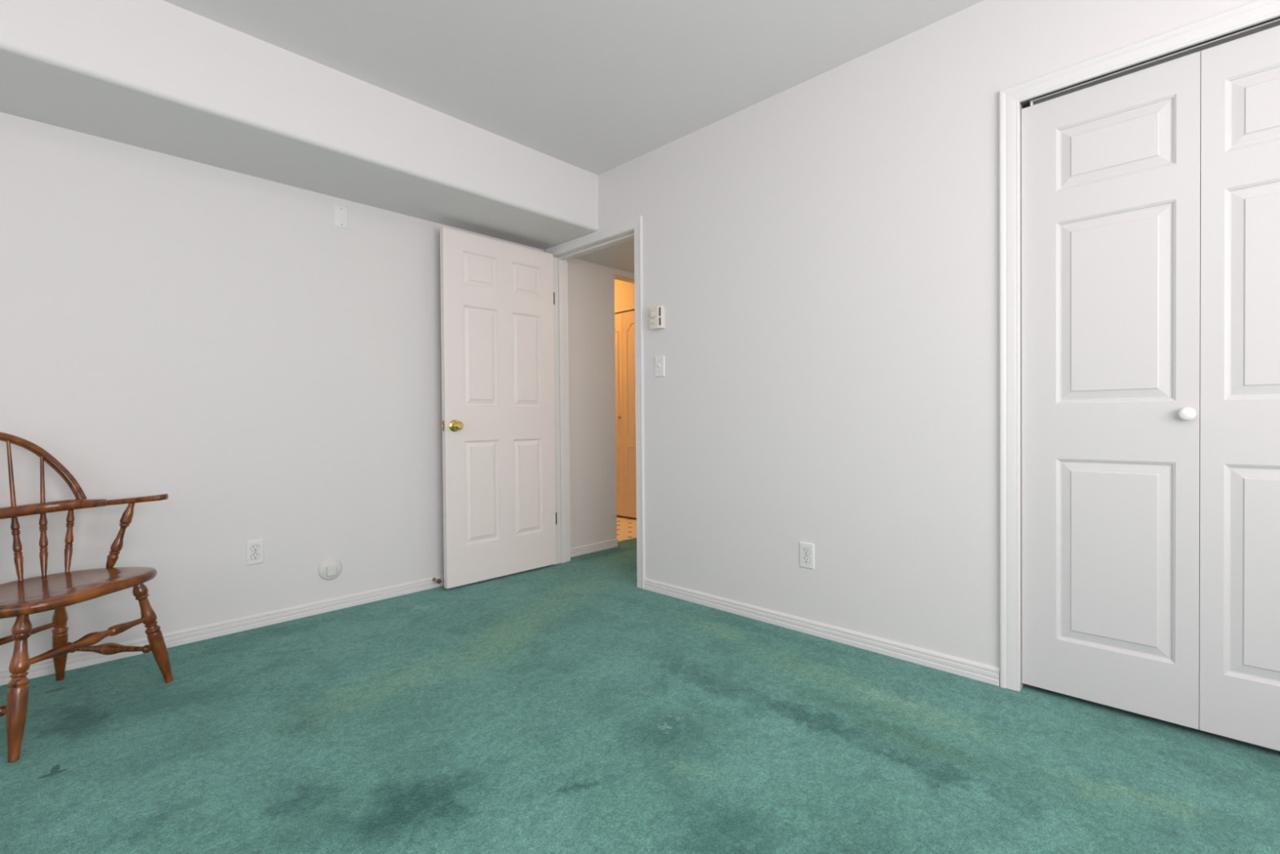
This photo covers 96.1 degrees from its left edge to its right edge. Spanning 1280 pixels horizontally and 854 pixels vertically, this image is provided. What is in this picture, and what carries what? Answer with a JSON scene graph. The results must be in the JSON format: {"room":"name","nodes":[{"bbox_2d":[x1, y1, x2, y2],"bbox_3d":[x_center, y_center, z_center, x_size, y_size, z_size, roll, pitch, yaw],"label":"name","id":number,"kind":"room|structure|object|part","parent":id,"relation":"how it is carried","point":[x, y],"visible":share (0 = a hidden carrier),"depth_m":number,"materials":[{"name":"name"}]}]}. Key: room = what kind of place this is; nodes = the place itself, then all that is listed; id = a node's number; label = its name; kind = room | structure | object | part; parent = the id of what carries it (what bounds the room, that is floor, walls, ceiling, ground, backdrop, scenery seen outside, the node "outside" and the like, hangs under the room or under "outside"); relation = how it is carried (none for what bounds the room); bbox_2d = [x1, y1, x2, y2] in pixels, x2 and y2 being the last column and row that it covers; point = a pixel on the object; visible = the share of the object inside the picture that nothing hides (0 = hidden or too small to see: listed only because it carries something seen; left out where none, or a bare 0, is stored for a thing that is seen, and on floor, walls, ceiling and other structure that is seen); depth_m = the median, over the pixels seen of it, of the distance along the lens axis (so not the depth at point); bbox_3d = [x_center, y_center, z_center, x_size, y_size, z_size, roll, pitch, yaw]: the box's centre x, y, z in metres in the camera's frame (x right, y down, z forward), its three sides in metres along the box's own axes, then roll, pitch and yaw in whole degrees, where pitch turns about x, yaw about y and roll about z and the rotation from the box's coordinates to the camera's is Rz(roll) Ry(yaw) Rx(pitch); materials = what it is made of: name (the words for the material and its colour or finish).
{"room":"empty bedroom","nodes":[
{"label":"empty bedroom","id":0,"kind":"room"},
{"bbox_2d":[0,0,598,250],"bbox_3d":[-1.806,-1.331,2.280,0.544,0.338,3.900,0,1,44],"label":"ceiling soffit","id":1,"kind":"structure","parent":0,"point":[160,76],"depth_m":2.33,"materials":[{"name":"white paint"}]},
{"bbox_2d":[0,111,634,667],"bbox_3d":[-1.492,-0.341,3.080,0.116,2.540,5.660,0,1,44],"label":"wall","id":2,"kind":"structure","parent":0,"point":[208,338],"depth_m":2.60,"materials":[{"name":"white paint"}]},
{"bbox_2d":[0,574,444,685],"bbox_3d":[-1.984,0.909,2.483,0.012,0.060,3.884,0,1,44],"label":"baseboard","id":3,"kind":"structure","parent":2,"relation":"attached to","point":[77,660],"depth_m":2.63,"materials":[{"name":"white paint"}]},
{"bbox_2d":[245,538,264,565],"bbox_3d":[-1.794,0.583,2.681,0.009,0.115,0.071,0,1,44],"label":"electrical outlet","id":4,"kind":"object","parent":2,"relation":"attached to","point":[254,548],"visible":1,"depth_m":2.68,"materials":[{"name":"white plastic"}]},
{"bbox_2d":[250,552,259,559],"bbox_3d":[-1.792,0.603,2.680,0.004,0.029,0.036,0,1,44],"label":"receptacle","id":5,"kind":"object","parent":4,"relation":"attached to","point":[254,556],"depth_m":2.68,"materials":[{"name":"grey plastic"}]},
{"bbox_2d":[250,544,259,551],"bbox_3d":[-1.792,0.564,2.680,0.005,0.029,0.036,0,1,44],"label":"receptacle","id":6,"kind":"object","parent":4,"relation":"attached to","point":[253,547],"depth_m":2.68,"materials":[{"name":"grey plastic"}]},
{"bbox_2d":[318,557,342,579],"bbox_3d":[-1.562,0.719,2.908,0.028,0.110,0.110,0,1,44],"label":"wall cap","id":7,"kind":"object","parent":2,"relation":"attached to","point":[331,568],"visible":1,"depth_m":2.90,"materials":[{"name":"white paint"}]},
{"bbox_2d":[333,204,348,229],"bbox_3d":[-1.531,-1.078,2.950,0.006,0.113,0.066,0,1,44],"label":"blank plate","id":8,"kind":"object","parent":2,"relation":"attached to","point":[341,217],"visible":1,"depth_m":2.95,"materials":[{"name":"white plastic"}]},
{"bbox_2d":[432,577,441,583],"bbox_3d":[-1.157,0.874,3.278,0.072,0.027,0.027,0,1,44],"label":"door stop","id":9,"kind":"object","parent":2,"relation":"attached to","point":[438,580],"visible":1,"depth_m":3.26,"materials":[{"name":"gold metal"}]},
{"bbox_2d":[570,537,617,556],"bbox_3d":[-0.351,0.878,4.168,0.012,0.060,0.515,0,1,44],"label":"baseboard","id":10,"kind":"structure","parent":2,"relation":"attached to","point":[587,548],"depth_m":4.18,"materials":[{"name":"white paint"}]},
{"bbox_2d":[162,0,983,175],"bbox_3d":[-0.300,-1.547,0.827,4.960,0.100,4.115,0,1,44],"label":"ceiling","id":11,"kind":"structure","parent":0,"point":[595,86],"depth_m":2.31,"materials":[{"name":"white paint"}]},
{"bbox_2d":[574,239,634,273],"bbox_3d":[0.670,-1.247,3.834,1.950,0.100,1.545,0,1,44],"label":"ceiling","id":12,"kind":"structure","parent":0,"point":[620,256],"depth_m":4.03,"materials":[{"name":"white paint"}]},
{"bbox_2d":[614,279,635,314],"bbox_3d":[-0.844,-0.323,5.586,2.440,2.440,1.160,0,1,44],"label":"wall","id":13,"kind":"structure","parent":0,"point":[624,301],"depth_m":5.57,"materials":[{"name":"white paint"}]},
{"bbox_2d":[614,310,636,518],"bbox_3d":[-0.279,-0.120,5.720,1.582,1.982,0.058,0,1,44],"label":"door","id":14,"kind":"structure","parent":13,"relation":"in","point":[624,322],"depth_m":5.58,"materials":[{"name":"white paint"}]},
{"bbox_2d":[616,515,636,541],"bbox_3d":[-0.800,0.926,5.637,2.436,0.060,1.060,0,1,44],"label":"floor","id":15,"kind":"structure","parent":0,"point":[626,526],"depth_m":5.11,"materials":[{"name":"orange wood"}]},
{"bbox_2d":[0,537,1279,853],"bbox_3d":[0.257,0.963,1.410,4.964,0.060,5.660,0,1,44],"label":"floor","id":16,"kind":"structure","parent":0,"point":[573,706],"depth_m":1.66,"materials":[{"name":"teal carpet"}]},
{"bbox_2d":[0,431,173,761],"bbox_3d":[-1.987,0.474,1.890,0.547,0.946,0.667,0,1,4],"label":"armchair","id":17,"kind":"object","parent":16,"relation":"on","point":[22,597],"visible":1,"depth_m":2.02,"materials":[{"name":"brown wood"}]},
{"bbox_3d":[-1.800,0.745,1.666,0.044,0.405,0.111,-1,1,-30],"label":"leg","id":18,"kind":"part","parent":17,"relation":"part of","materials":[{"name":"brown wood"}]},
{"bbox_3d":[-2.141,0.296,1.899,0.218,0.046,0.590,0,1,4],"label":"rail","id":19,"kind":"part","parent":17,"relation":"part of","materials":[{"name":"brown wood"}]},
{"bbox_3d":[-2.133,0.750,2.115,0.124,0.391,0.044,0,1,43],"label":"leg","id":20,"kind":"part","parent":17,"relation":"part of","materials":[{"name":"brown wood"}]},
{"bbox_3d":[-1.959,0.537,1.889,0.492,0.066,0.509,0,1,4],"label":"seat","id":21,"kind":"part","parent":17,"relation":"part of","materials":[{"name":"brown wood"}]},
{"bbox_3d":[-1.938,0.404,2.146,0.087,0.245,0.034,-1,1,-32],"label":"arm post","id":22,"kind":"part","parent":17,"relation":"part of","materials":[{"name":"brown wood"}]},
{"bbox_3d":[-1.964,0.281,2.163,0.337,0.050,0.063,-1,1,-6],"label":"arm","id":23,"kind":"part","parent":17,"relation":"part of","materials":[{"name":"brown wood"}]},
{"bbox_3d":[-1.770,0.740,2.091,0.044,0.405,0.111,0,1,38],"label":"leg","id":24,"kind":"part","parent":17,"relation":"part of","materials":[{"name":"brown wood"}]},
{"bbox_2d":[544,0,1257,667],"bbox_3d":[1.108,-0.304,2.272,4.744,2.440,0.115,0,1,44],"label":"wall","id":25,"kind":"structure","parent":0,"point":[821,254],"depth_m":2.41,"materials":[{"name":"white paint"}]},
{"bbox_2d":[440,226,556,588],"bbox_3d":[-0.832,-0.110,3.521,0.167,2.029,0.811,0,1,44],"label":"door","id":26,"kind":"structure","parent":25,"relation":"in","point":[498,297],"depth_m":3.47,"materials":[{"name":"white paint"}]},
{"bbox_3d":[-1.106,-0.006,3.239,0.023,0.058,0.002,0,1,44],"label":"latch plate","id":27,"kind":"part","parent":26,"relation":"part of","materials":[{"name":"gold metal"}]},
{"bbox_3d":[-1.030,-0.007,3.244,0.066,0.068,0.068,0,1,44],"label":"knob","id":28,"kind":"part","parent":26,"relation":"part of","materials":[{"name":"gold metal"}]},
{"bbox_2d":[553,229,634,564],"bbox_3d":[-0.254,-0.114,3.594,0.788,2.054,0.115,0,1,44],"label":"trim","id":29,"kind":"structure","parent":25,"relation":"attached to","point":[560,287],"depth_m":3.84,"materials":[{"name":"white paint"}]},
{"bbox_2d":[546,215,645,588],"bbox_3d":[-0.300,-0.136,3.547,0.882,2.101,0.016,0,1,44],"label":"trim","id":30,"kind":"structure","parent":25,"relation":"attached to","point":[636,224],"depth_m":3.26,"materials":[{"name":"white paint"}]},
{"bbox_2d":[649,305,664,329],"bbox_3d":[0.089,-0.597,3.145,0.088,0.120,0.040,0,1,44],"label":"thermostat","id":31,"kind":"object","parent":25,"relation":"attached to","point":[656,313],"visible":1,"depth_m":3.13,"materials":[{"name":"beige plastic"}]},
{"bbox_2d":[654,355,665,377],"bbox_3d":[0.103,-0.332,3.151,0.072,0.115,0.020,0,1,44],"label":"light switch","id":32,"kind":"object","parent":25,"relation":"attached to","point":[660,371],"visible":1,"depth_m":3.15,"materials":[{"name":"white plastic"}]},
{"bbox_2d":[800,541,814,569],"bbox_3d":[0.741,0.571,2.557,0.071,0.115,0.009,0,1,44],"label":"electrical outlet","id":33,"kind":"object","parent":25,"relation":"attached to","point":[806,549],"visible":1,"depth_m":2.55,"materials":[{"name":"white plastic"}]},
{"bbox_2d":[802,547,809,555],"bbox_3d":[0.739,0.552,2.555,0.036,0.029,0.005,0,1,44],"label":"receptacle","id":34,"kind":"object","parent":33,"relation":"attached to","point":[806,551],"depth_m":2.55,"materials":[{"name":"grey plastic"}]},
{"bbox_2d":[802,555,810,563],"bbox_3d":[0.740,0.591,2.556,0.036,0.029,0.005,0,1,44],"label":"receptacle","id":35,"kind":"object","parent":33,"relation":"attached to","point":[806,559],"depth_m":2.55,"materials":[{"name":"grey plastic"}]},
{"bbox_2d":[644,577,999,685],"bbox_3d":[0.652,0.886,2.646,1.739,0.060,0.012,0,1,44],"label":"baseboard","id":36,"kind":"structure","parent":25,"relation":"attached to","point":[984,673],"depth_m":2.44,"materials":[{"name":"white paint"}]},
{"bbox_2d":[1019,102,1024,689],"bbox_3d":[1.356,-0.101,2.035,0.001,2.036,0.115,0,1,44],"label":"trim","id":37,"kind":"structure","parent":25,"relation":"attached to","point":[1020,106],"depth_m":2.00,"materials":[{"name":"white paint"}]},
{"bbox_2d":[999,0,1279,691],"bbox_3d":[1.952,-0.128,1.365,1.905,2.094,0.016,0,1,44],"label":"trim","id":38,"kind":"structure","parent":25,"relation":"attached to","point":[1257,11],"depth_m":1.99,"materials":[{"name":"white paint"}]},
{"bbox_2d":[1020,16,1279,108],"bbox_3d":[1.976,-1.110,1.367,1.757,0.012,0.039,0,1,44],"label":"door track","id":39,"kind":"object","parent":25,"relation":"attached to","point":[1275,23],"depth_m":1.74,"materials":[{"name":"silver metal"}]},
{"bbox_2d":[1021,25,1279,751],"bbox_3d":[1.646,-0.101,1.691,0.889,1.995,0.060,0,1,44],"label":"door","id":40,"kind":"structure","parent":25,"relation":"in","point":[1131,303],"depth_m":1.76,"materials":[{"name":"white paint"}]},
{"bbox_3d":[1.612,-0.038,1.695,0.039,0.039,0.018,0,1,44],"label":"closet knob","id":41,"kind":"part","parent":40,"relation":"part of","materials":[{"name":"white ceramic"}]}
]}

